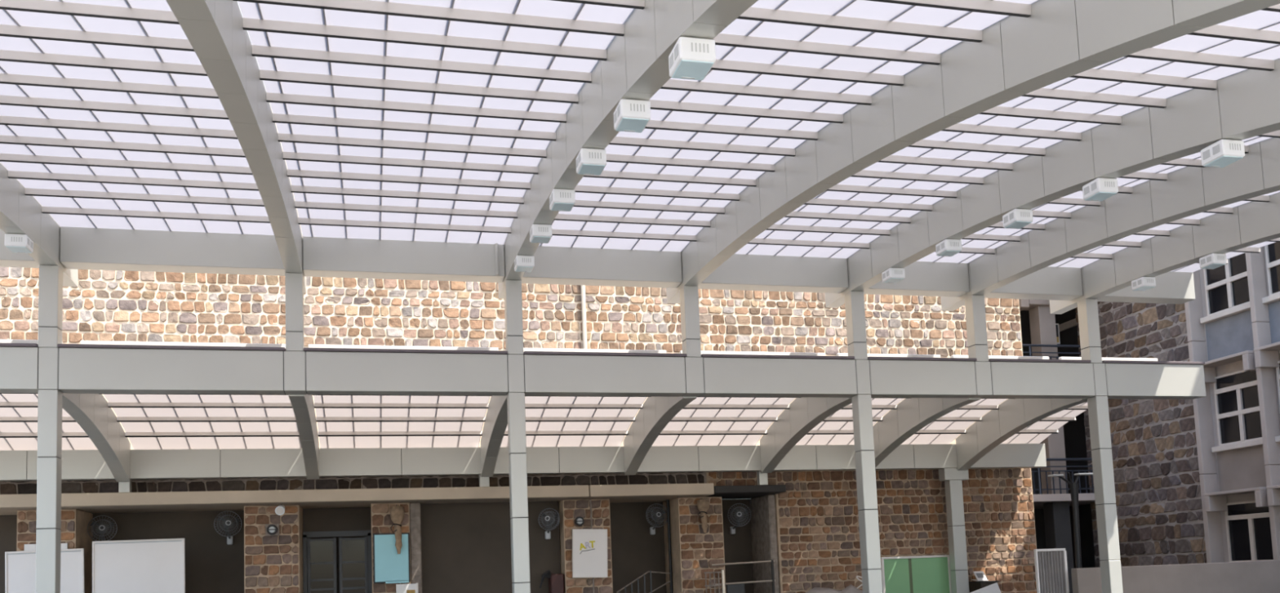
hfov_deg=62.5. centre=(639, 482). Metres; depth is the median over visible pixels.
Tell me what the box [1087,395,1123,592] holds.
column
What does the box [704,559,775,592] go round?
handrail
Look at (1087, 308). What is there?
column
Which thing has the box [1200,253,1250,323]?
window
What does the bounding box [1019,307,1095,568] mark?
wall
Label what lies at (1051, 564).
gate
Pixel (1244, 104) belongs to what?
rib
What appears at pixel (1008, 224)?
diffuser
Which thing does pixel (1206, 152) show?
grille
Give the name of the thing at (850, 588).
motorcycle
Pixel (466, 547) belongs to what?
wall
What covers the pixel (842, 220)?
bay
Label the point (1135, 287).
diffuser
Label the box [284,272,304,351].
column
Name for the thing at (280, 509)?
spotlight
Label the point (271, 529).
round wall lamp
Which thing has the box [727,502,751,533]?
wall fan
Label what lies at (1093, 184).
grille
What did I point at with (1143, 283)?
box light
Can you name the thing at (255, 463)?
beam
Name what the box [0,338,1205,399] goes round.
beam
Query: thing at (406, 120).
bay
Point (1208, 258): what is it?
grille
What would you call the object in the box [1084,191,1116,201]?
diffuser
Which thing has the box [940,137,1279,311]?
rib
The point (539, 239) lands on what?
diffuser
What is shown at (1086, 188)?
grille
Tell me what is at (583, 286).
drain pipe
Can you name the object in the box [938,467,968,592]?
column
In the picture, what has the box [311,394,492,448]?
bay
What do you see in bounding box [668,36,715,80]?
box light
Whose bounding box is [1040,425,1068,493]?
pillar
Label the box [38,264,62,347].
column
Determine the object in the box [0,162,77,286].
rib
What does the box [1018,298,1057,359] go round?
pillar
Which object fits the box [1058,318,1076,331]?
structure
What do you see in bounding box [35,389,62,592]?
column
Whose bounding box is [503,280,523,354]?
column
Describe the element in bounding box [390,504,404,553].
cloth bundle
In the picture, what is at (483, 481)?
post
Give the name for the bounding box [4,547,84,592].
whiteboard
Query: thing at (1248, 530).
window
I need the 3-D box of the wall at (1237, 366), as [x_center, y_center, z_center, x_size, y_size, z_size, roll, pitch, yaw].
[18.865,-4.737,19.018,5.940,14.600,16.620,-1,-5,-14]
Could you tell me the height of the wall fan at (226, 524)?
0.696 m
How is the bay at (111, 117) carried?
attached to the beam at (81, 248)
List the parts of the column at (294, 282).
cladding panel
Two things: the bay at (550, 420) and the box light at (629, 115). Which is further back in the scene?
the bay at (550, 420)
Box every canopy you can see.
[1203,350,1256,383]
[1204,486,1268,511]
[1253,341,1279,368]
[1266,484,1279,506]
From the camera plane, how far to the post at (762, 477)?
23.53 m
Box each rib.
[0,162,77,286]
[62,392,130,481]
[165,0,306,293]
[288,393,319,479]
[480,395,507,476]
[497,0,758,298]
[623,395,696,475]
[666,0,1279,303]
[760,396,852,472]
[825,57,1279,307]
[872,397,980,467]
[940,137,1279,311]
[955,398,1087,470]
[1048,191,1279,314]
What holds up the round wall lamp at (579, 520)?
attached to the stone pier at (595, 513)
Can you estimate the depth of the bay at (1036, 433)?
24.58 m
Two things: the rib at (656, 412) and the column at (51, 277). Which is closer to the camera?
the column at (51, 277)
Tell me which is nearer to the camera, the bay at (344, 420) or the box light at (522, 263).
the box light at (522, 263)
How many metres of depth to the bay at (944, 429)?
23.82 m
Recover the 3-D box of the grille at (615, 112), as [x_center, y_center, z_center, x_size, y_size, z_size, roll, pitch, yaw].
[-0.220,-3.298,9.511,0.006,0.080,0.090,-1,-5,-14]
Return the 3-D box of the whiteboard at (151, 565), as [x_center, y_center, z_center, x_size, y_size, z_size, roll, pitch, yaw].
[-9.798,2.473,20.648,1.683,2.733,0.600,-1,-5,-14]
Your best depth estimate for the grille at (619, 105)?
9.38 m
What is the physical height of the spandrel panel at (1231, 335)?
1.020 m
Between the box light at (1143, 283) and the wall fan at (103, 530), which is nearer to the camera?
the box light at (1143, 283)
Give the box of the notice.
[395,582,417,592]
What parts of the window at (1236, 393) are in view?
pane, pane, pane, sill, pane, pane, pane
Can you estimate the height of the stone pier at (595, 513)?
3.360 m
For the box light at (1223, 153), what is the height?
0.216 m
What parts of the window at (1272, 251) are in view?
sill, pane, pane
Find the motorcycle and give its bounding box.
[805,575,862,592]
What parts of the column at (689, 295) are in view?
cladding panel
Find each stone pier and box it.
[16,509,93,592]
[244,504,303,592]
[370,502,422,592]
[558,498,613,592]
[662,496,725,592]
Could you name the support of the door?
in the wall at (326, 519)
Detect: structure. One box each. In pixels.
[0,471,706,493]
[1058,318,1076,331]
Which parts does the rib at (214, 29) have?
cladding panel, cladding panel, cladding panel, cladding panel, cladding panel, cladding panel, cladding panel, cladding panel, cladding panel, cladding panel, cladding panel, cladding panel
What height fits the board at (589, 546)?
1.073 m
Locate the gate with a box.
[1034,547,1069,592]
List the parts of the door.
glazing rail, glazing rail, pane, glazing rail, glazing rail, glazing rail, pane, glazing rail, glazing rail, glazing rail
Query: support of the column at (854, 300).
on the beam at (87, 366)
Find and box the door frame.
[749,493,779,592]
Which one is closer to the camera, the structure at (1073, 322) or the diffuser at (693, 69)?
the diffuser at (693, 69)
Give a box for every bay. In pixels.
[0,0,274,235]
[0,392,97,450]
[98,393,302,448]
[232,0,644,244]
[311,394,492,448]
[500,395,651,446]
[538,0,1038,251]
[651,395,801,445]
[734,3,1279,258]
[795,397,911,444]
[901,397,1008,444]
[916,129,1279,262]
[1001,398,1113,443]
[1048,190,1279,267]
[1171,237,1279,272]
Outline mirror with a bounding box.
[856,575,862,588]
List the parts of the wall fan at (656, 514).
motor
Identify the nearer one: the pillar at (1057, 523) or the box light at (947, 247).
the box light at (947, 247)
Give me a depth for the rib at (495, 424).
20.25 m
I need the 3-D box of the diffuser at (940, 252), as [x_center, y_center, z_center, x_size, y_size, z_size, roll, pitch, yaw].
[4.667,-3.467,15.924,0.240,0.010,0.270,-1,-5,-14]
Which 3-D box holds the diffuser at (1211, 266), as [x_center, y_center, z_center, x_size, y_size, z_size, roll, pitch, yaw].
[9.363,-3.537,17.218,0.240,0.010,0.270,-1,-5,-14]
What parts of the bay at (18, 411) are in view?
roof pane, roof pane, roof pane, roof pane, roof pane, roof pane, roof pane, roof pane, roof pane, roof pane, roof pane, roof pane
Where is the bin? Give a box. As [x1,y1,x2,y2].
[539,569,564,592]
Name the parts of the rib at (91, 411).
cladding panel, cladding panel, cladding panel, cladding panel, cladding panel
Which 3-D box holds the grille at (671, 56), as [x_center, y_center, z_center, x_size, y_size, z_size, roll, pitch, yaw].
[0.232,-3.098,7.740,0.006,0.080,0.090,-1,-5,-14]
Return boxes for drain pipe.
[494,243,498,275]
[581,284,586,348]
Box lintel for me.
[704,484,786,498]
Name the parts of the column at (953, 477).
cladding panel, cladding panel, cladding panel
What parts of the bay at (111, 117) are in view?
roof pane, roof pane, roof pane, roof pane, roof pane, roof pane, roof pane, roof pane, roof pane, roof pane, roof pane, roof pane, roof pane, roof pane, roof pane, roof pane, roof pane, roof pane, roof pane, roof pane, roof pane, roof pane, roof pane, roof pane, roof pane, roof pane, roof pane, roof pane, roof pane, roof pane, roof pane, roof pane, roof pane, roof pane, roof pane, roof pane, roof pane, roof pane, roof pane, roof pane, roof pane, roof pane, roof pane, roof pane, roof pane, roof pane, roof pane, roof pane, roof pane, roof pane, roof pane, roof pane, roof pane, roof pane, roof pane, roof pane, roof pane, roof pane, roof pane, roof pane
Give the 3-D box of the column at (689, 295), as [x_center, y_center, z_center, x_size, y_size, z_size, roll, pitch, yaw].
[0.871,-2.767,18.244,0.260,1.245,0.260,-1,-5,-14]
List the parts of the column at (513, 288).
cladding panel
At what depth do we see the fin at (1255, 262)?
24.05 m
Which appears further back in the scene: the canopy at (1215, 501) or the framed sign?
the framed sign
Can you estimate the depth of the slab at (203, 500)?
21.46 m
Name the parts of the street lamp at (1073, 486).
arm, arm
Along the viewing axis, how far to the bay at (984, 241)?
16.58 m
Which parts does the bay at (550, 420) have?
roof pane, roof pane, roof pane, roof pane, roof pane, roof pane, roof pane, roof pane, roof pane, roof pane, roof pane, roof pane, roof pane, roof pane, roof pane, roof pane, roof pane, roof pane, roof pane, roof pane, roof pane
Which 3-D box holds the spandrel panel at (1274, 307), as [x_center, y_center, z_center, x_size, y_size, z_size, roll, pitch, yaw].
[14.701,-3.694,23.351,0.028,1.020,1.890,-1,-5,-14]
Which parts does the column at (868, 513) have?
cladding panel, cladding panel, cladding panel, cladding panel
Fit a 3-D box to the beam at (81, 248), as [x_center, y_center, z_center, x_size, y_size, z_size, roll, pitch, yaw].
[-1.352,-3.693,17.901,25.290,0.557,0.380,-1,-5,-14]
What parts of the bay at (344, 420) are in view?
roof pane, roof pane, roof pane, roof pane, roof pane, roof pane, roof pane, roof pane, roof pane, roof pane, roof pane, roof pane, roof pane, roof pane, roof pane, roof pane, roof pane, roof pane, roof pane, roof pane, roof pane, roof pane, roof pane, roof pane, roof pane, roof pane, roof pane, roof pane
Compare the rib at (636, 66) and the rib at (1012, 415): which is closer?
the rib at (636, 66)
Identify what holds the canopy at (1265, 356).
attached to the wall at (1237, 366)
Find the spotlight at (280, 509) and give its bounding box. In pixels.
[275,503,284,515]
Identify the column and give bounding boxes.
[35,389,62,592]
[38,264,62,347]
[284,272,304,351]
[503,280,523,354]
[506,392,530,592]
[680,285,701,356]
[844,290,867,359]
[851,394,882,592]
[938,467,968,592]
[964,294,988,361]
[1076,298,1102,363]
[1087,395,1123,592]
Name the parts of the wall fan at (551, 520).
motor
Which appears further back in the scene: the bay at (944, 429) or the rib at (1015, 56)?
the bay at (944, 429)
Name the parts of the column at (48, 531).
cladding panel, cladding panel, cladding panel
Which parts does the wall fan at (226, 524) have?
motor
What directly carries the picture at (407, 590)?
attached to the notice
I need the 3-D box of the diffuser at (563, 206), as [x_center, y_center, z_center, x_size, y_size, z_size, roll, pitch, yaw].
[-0.953,-3.388,12.946,0.240,0.010,0.270,-1,-5,-14]
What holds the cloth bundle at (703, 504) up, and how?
hanging from the stone pier at (694, 550)
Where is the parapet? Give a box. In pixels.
[1071,560,1279,592]
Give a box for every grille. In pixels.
[613,111,617,123]
[617,104,620,117]
[669,52,673,68]
[674,43,678,60]
[1004,215,1008,222]
[1008,212,1013,219]
[1084,186,1089,195]
[1090,181,1096,191]
[1200,257,1204,264]
[1202,148,1210,159]
[1206,256,1211,262]
[1212,143,1220,155]
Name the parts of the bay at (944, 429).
roof pane, roof pane, roof pane, roof pane, roof pane, roof pane, roof pane, roof pane, roof pane, roof pane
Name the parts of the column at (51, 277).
cladding panel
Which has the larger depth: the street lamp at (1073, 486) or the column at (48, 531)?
the street lamp at (1073, 486)
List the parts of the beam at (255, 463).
cladding panel, cladding panel, cladding panel, cladding panel, cladding panel, cladding panel, cladding panel, cladding panel, cladding panel, cladding panel, cladding panel, cladding panel, cladding panel, cladding panel, cladding panel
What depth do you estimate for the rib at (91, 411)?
18.50 m
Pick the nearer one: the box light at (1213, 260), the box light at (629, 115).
the box light at (629, 115)
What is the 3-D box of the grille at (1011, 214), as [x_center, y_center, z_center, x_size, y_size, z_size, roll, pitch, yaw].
[4.979,-3.575,14.133,0.006,0.080,0.090,-1,-5,-14]
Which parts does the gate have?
gate post, rail, gate post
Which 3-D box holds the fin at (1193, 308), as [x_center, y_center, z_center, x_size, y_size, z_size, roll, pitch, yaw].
[13.844,-2.701,26.087,0.420,12.200,0.140,-1,-5,-14]
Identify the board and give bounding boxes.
[373,532,410,583]
[572,528,607,577]
[880,554,951,592]
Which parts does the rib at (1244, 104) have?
cladding panel, cladding panel, cladding panel, cladding panel, cladding panel, cladding panel, cladding panel, cladding panel, cladding panel, cladding panel, cladding panel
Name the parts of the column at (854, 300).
cladding panel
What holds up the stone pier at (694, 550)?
on the floor
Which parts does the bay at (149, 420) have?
roof pane, roof pane, roof pane, roof pane, roof pane, roof pane, roof pane, roof pane, roof pane, roof pane, roof pane, roof pane, roof pane, roof pane, roof pane, roof pane, roof pane, roof pane, roof pane, roof pane, roof pane, roof pane, roof pane, roof pane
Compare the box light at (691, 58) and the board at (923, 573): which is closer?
the box light at (691, 58)
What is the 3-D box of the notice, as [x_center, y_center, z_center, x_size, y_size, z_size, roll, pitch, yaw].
[-4.805,2.912,21.779,0.465,1.680,0.040,-1,-5,-14]
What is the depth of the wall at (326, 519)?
22.82 m
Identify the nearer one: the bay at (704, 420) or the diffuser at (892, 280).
the diffuser at (892, 280)
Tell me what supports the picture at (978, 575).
attached to the newspaper
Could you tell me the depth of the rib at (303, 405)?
19.16 m
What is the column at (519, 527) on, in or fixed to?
on the floor
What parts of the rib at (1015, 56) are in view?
cladding panel, cladding panel, cladding panel, cladding panel, cladding panel, cladding panel, cladding panel, cladding panel, cladding panel, cladding panel, cladding panel, cladding panel, cladding panel, cladding panel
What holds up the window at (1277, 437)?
in the wall at (1237, 366)
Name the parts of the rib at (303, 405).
cladding panel, cladding panel, cladding panel, cladding panel, cladding panel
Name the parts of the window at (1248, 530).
pane, pane, pane, pane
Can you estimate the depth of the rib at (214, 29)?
9.83 m
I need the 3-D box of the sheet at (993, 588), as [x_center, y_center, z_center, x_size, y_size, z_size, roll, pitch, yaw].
[7.878,2.847,23.744,1.082,1.192,0.143,-1,-5,-14]
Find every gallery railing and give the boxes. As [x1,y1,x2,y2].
[1022,343,1080,359]
[1031,457,1093,493]
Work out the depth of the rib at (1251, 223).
17.75 m
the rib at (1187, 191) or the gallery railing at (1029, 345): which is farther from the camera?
the gallery railing at (1029, 345)
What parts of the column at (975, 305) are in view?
cladding panel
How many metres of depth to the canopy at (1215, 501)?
25.16 m
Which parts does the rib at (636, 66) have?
cladding panel, cladding panel, cladding panel, cladding panel, cladding panel, cladding panel, cladding panel, cladding panel, cladding panel, cladding panel, cladding panel, cladding panel, cladding panel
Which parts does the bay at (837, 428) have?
roof pane, roof pane, roof pane, roof pane, roof pane, roof pane, roof pane, roof pane, roof pane, roof pane, roof pane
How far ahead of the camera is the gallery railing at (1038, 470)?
28.90 m
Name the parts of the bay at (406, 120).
roof pane, roof pane, roof pane, roof pane, roof pane, roof pane, roof pane, roof pane, roof pane, roof pane, roof pane, roof pane, roof pane, roof pane, roof pane, roof pane, roof pane, roof pane, roof pane, roof pane, roof pane, roof pane, roof pane, roof pane, roof pane, roof pane, roof pane, roof pane, roof pane, roof pane, roof pane, roof pane, roof pane, roof pane, roof pane, roof pane, roof pane, roof pane, roof pane, roof pane, roof pane, roof pane, roof pane, roof pane, roof pane, roof pane, roof pane, roof pane, roof pane, roof pane, roof pane, roof pane, roof pane, roof pane, roof pane, roof pane, roof pane, roof pane, roof pane, roof pane, roof pane, roof pane, roof pane, roof pane, roof pane, roof pane, roof pane, roof pane, roof pane, roof pane, roof pane, roof pane, roof pane, roof pane, roof pane, roof pane, roof pane, roof pane, roof pane, roof pane, roof pane, roof pane, roof pane, roof pane, roof pane, roof pane, roof pane, roof pane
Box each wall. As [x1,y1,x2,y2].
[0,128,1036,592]
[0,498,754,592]
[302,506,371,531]
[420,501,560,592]
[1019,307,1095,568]
[1075,301,1206,567]
[1199,245,1279,562]
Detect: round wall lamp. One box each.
[265,523,279,535]
[574,515,584,525]
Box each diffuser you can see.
[5,245,31,253]
[515,266,533,271]
[530,235,551,243]
[551,202,573,211]
[577,164,604,175]
[616,117,648,132]
[671,59,713,80]
[883,277,903,283]
[937,249,960,256]
[1004,221,1031,228]
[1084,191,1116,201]
[1133,285,1154,290]
[1200,263,1226,269]
[1204,155,1243,167]
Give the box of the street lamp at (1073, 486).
[1047,471,1093,568]
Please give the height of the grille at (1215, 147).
0.080 m
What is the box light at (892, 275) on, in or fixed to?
attached to the rib at (1244, 104)
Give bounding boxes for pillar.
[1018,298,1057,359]
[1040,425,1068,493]
[1043,502,1074,592]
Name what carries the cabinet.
on the floor
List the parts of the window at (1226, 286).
pane, pane, sill, frame, pane, pane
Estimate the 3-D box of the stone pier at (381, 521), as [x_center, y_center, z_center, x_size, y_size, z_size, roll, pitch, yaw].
[-5.200,2.151,22.528,1.010,3.360,1.329,-1,-5,-14]
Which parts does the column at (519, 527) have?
cladding panel, cladding panel, cladding panel, cladding panel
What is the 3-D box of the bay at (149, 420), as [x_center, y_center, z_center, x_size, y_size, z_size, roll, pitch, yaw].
[-7.731,-1.353,18.644,3.226,0.904,4.890,-1,-5,-14]
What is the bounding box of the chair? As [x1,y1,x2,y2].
[726,582,745,592]
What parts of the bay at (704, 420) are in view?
roof pane, roof pane, roof pane, roof pane, roof pane, roof pane, roof pane, roof pane, roof pane, roof pane, roof pane, roof pane, roof pane, roof pane, roof pane, roof pane, roof pane, roof pane, roof pane, roof pane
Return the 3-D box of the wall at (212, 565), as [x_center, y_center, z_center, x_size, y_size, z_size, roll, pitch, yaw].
[-6.085,2.217,23.111,18.500,3.400,0.200,-1,-5,-14]
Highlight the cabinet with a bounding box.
[968,580,999,592]
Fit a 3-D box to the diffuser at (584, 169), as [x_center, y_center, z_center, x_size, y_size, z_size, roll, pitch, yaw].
[-0.518,-3.339,11.237,0.240,0.010,0.270,-1,-5,-14]
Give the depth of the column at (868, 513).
18.65 m
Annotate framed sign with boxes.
[1055,323,1060,343]
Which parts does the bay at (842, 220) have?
roof pane, roof pane, roof pane, roof pane, roof pane, roof pane, roof pane, roof pane, roof pane, roof pane, roof pane, roof pane, roof pane, roof pane, roof pane, roof pane, roof pane, roof pane, roof pane, roof pane, roof pane, roof pane, roof pane, roof pane, roof pane, roof pane, roof pane, roof pane, roof pane, roof pane, roof pane, roof pane, roof pane, roof pane, roof pane, roof pane, roof pane, roof pane, roof pane, roof pane, roof pane, roof pane, roof pane, roof pane, roof pane, roof pane, roof pane, roof pane, roof pane, roof pane, roof pane, roof pane, roof pane, roof pane, roof pane, roof pane, roof pane, roof pane, roof pane, roof pane, roof pane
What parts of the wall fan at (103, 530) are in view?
motor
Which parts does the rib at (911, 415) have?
cladding panel, cladding panel, cladding panel, cladding panel, cladding panel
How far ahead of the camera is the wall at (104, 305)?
23.94 m
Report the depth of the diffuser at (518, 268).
16.18 m
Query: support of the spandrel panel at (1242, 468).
attached to the wall at (1237, 366)
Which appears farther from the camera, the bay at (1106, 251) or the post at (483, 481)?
the post at (483, 481)
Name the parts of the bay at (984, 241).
roof pane, roof pane, roof pane, roof pane, roof pane, roof pane, roof pane, roof pane, roof pane, roof pane, roof pane, roof pane, roof pane, roof pane, roof pane, roof pane, roof pane, roof pane, roof pane, roof pane, roof pane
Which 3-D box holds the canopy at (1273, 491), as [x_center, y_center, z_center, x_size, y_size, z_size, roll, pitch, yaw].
[14.581,0.206,22.931,0.530,0.450,1.790,-1,-5,-14]
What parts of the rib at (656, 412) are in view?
cladding panel, cladding panel, cladding panel, cladding panel, cladding panel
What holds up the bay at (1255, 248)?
attached to the beam at (81, 248)
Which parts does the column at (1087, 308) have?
cladding panel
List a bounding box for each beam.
[0,226,1195,303]
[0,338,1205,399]
[0,443,1046,481]
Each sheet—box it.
[24,542,67,551]
[970,582,1000,592]
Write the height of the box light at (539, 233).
0.197 m
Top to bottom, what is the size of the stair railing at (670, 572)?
3.370 m
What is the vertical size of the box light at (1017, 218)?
0.204 m
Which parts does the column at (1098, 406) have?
cladding panel, cladding panel, cladding panel, cladding panel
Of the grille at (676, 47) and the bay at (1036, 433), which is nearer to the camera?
the grille at (676, 47)
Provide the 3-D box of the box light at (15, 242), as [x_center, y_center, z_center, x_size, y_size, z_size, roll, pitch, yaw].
[-8.481,-3.272,14.403,0.278,0.192,0.302,-1,-5,-14]
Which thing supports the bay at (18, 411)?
on the beam at (255, 463)
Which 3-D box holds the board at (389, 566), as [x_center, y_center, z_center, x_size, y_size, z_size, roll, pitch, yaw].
[-5.155,1.559,21.888,0.740,1.040,0.060,-1,-5,-14]
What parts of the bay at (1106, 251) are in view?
roof pane, roof pane, roof pane, roof pane, roof pane, roof pane, roof pane, roof pane, roof pane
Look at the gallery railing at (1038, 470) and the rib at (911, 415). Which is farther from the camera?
the gallery railing at (1038, 470)
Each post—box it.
[118,479,131,492]
[479,474,489,486]
[756,470,768,484]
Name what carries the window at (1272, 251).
in the wall at (1237, 366)
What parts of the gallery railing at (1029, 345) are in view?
post, rail, rail, rail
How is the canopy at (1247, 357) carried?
attached to the wall at (1237, 366)
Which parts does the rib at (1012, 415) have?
cladding panel, cladding panel, cladding panel, cladding panel, cladding panel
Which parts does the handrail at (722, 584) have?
gate frame, post, rail, rail, post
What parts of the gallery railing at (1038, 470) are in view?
post, rail, rail, rail, rail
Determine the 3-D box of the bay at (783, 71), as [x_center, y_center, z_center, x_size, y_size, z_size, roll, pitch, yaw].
[0.979,-3.632,11.538,2.806,2.034,13.785,-1,-5,-14]
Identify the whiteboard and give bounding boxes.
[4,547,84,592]
[92,537,185,592]
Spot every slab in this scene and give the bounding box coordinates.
[0,483,714,515]
[1032,493,1095,508]
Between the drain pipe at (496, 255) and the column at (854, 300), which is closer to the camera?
the drain pipe at (496, 255)
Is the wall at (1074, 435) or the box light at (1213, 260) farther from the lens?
the wall at (1074, 435)
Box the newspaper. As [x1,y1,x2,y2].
[972,570,988,581]
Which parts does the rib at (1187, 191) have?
cladding panel, cladding panel, cladding panel, cladding panel, cladding panel, cladding panel, cladding panel, cladding panel, cladding panel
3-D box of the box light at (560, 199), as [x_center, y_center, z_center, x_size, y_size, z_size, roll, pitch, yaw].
[-0.956,-3.480,12.953,0.278,0.203,0.302,-1,-5,-14]
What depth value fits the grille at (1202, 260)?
17.26 m
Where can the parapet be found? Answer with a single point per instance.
(1247, 576)
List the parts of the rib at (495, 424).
cladding panel, cladding panel, cladding panel, cladding panel, cladding panel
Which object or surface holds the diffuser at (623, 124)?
attached to the box light at (629, 115)
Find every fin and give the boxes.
[1184,270,1224,562]
[1244,246,1279,559]
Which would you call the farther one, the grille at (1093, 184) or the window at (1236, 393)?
the window at (1236, 393)
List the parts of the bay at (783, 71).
roof pane, roof pane, roof pane, roof pane, roof pane, roof pane, roof pane, roof pane, roof pane, roof pane, roof pane, roof pane, roof pane, roof pane, roof pane, roof pane, roof pane, roof pane, roof pane, roof pane, roof pane, roof pane, roof pane, roof pane, roof pane, roof pane, roof pane, roof pane, roof pane, roof pane, roof pane, roof pane, roof pane, roof pane, roof pane, roof pane, roof pane, roof pane, roof pane, roof pane, roof pane, roof pane, roof pane, roof pane, roof pane, roof pane, roof pane, roof pane, roof pane, roof pane, roof pane, roof pane, roof pane, roof pane, roof pane, roof pane, roof pane, roof pane, roof pane, roof pane, roof pane, roof pane, roof pane, roof pane, roof pane, roof pane, roof pane, roof pane, roof pane, roof pane, roof pane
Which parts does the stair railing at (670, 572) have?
handrail, rail, pipe post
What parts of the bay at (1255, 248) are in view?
roof pane, roof pane, roof pane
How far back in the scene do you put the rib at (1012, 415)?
22.86 m
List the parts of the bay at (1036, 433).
roof pane, roof pane, roof pane, roof pane, roof pane, roof pane, roof pane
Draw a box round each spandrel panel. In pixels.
[1204,309,1253,360]
[1216,445,1266,491]
[1267,300,1279,343]
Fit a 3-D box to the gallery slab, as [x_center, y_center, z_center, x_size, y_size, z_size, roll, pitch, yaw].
[10.862,0.559,30.335,4.610,0.200,3.380,-1,-5,-14]
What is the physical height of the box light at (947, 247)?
0.198 m
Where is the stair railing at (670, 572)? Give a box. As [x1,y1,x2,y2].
[617,499,673,592]
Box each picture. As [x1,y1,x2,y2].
[406,589,414,592]
[976,573,984,577]
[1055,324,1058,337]
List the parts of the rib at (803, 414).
cladding panel, cladding panel, cladding panel, cladding panel, cladding panel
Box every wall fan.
[87,515,117,541]
[213,510,241,544]
[537,507,559,538]
[645,503,666,534]
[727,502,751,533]
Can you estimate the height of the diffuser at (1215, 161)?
0.010 m
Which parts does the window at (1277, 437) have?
sill, frame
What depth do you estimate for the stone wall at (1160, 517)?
27.59 m
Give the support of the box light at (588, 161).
attached to the rib at (636, 66)
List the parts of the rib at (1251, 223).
cladding panel, cladding panel, cladding panel, cladding panel, cladding panel, cladding panel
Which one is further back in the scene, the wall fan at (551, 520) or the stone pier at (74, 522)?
the wall fan at (551, 520)
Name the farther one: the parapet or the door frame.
the door frame
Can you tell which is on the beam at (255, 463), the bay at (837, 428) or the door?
the bay at (837, 428)
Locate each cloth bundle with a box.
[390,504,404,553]
[697,497,709,532]
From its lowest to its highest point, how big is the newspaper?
0.232 m
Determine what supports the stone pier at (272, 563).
on the floor
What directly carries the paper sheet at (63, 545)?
attached to the stone pier at (74, 522)
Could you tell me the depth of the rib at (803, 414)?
21.69 m
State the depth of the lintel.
23.52 m
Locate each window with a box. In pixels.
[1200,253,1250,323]
[1211,369,1262,452]
[1224,500,1273,561]
[1262,241,1279,303]
[1275,360,1279,441]
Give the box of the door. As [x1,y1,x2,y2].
[302,529,372,592]
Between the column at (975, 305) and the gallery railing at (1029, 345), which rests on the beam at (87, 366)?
the column at (975, 305)
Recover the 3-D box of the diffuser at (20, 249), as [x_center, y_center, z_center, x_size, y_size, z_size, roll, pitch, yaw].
[-8.478,-3.186,14.396,0.240,0.010,0.270,-1,-5,-14]
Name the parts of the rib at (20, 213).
cladding panel, cladding panel, cladding panel, cladding panel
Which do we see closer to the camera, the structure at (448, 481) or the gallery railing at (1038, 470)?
the structure at (448, 481)
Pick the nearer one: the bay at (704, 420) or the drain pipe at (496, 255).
the drain pipe at (496, 255)
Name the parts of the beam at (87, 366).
cladding panel, cladding panel, cladding panel, cladding panel, cladding panel, cladding panel, cladding panel, cladding panel, cladding panel, cladding panel, cladding panel, cladding panel, cladding panel, cladding panel, cladding panel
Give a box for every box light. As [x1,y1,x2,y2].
[4,233,33,253]
[514,254,534,271]
[529,223,551,243]
[549,188,575,211]
[576,147,606,175]
[613,98,650,132]
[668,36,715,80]
[881,267,905,283]
[935,239,961,256]
[1002,208,1033,228]
[1082,177,1118,201]
[1131,276,1155,290]
[1199,253,1226,269]
[1200,138,1244,167]
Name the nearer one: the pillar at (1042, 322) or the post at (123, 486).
the post at (123, 486)
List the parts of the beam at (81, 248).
cladding panel, cladding panel, cladding panel, cladding panel, cladding panel, cladding panel, cladding panel, cladding panel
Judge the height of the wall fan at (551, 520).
0.666 m
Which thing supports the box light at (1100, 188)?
attached to the rib at (1244, 104)

